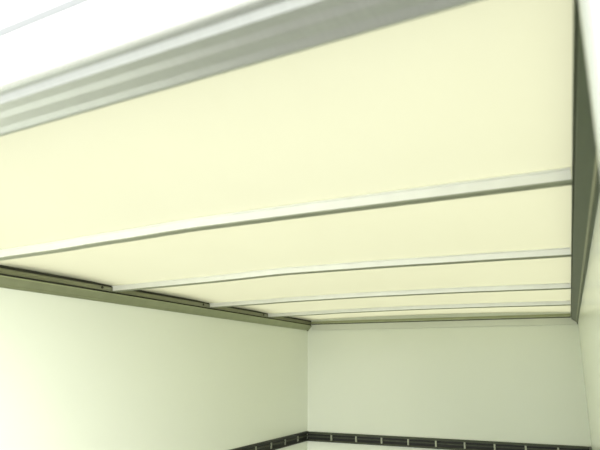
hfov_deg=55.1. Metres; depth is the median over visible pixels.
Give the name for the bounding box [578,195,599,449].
wall
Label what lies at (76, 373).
wall
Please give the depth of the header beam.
0.71 m
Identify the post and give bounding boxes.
[579,0,599,163]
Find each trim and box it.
[0,265,311,329]
[307,314,577,330]
[571,0,599,321]
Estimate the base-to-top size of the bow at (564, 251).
0.048 m
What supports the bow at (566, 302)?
attached to the ceiling
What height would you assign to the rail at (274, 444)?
0.077 m
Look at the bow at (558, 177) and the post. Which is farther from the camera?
the bow at (558, 177)
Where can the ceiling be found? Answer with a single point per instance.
(482, 89)
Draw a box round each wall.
[0,288,307,449]
[308,312,591,449]
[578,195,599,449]
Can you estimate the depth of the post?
0.48 m
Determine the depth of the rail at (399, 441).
4.52 m
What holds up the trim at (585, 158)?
attached to the wall at (589, 315)
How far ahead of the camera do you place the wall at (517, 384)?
4.57 m
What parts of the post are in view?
post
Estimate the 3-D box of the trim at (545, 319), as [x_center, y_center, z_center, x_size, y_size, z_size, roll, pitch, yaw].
[1.065,0.806,4.722,2.198,0.084,0.024,-6,-15,24]
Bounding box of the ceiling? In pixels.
[0,0,572,319]
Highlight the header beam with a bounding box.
[0,0,481,136]
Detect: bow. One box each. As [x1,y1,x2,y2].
[0,167,571,260]
[112,247,570,291]
[209,282,570,307]
[268,300,570,317]
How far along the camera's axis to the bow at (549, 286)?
3.15 m
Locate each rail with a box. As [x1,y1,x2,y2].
[230,431,308,449]
[307,431,588,449]
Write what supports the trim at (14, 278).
attached to the wall at (76, 373)

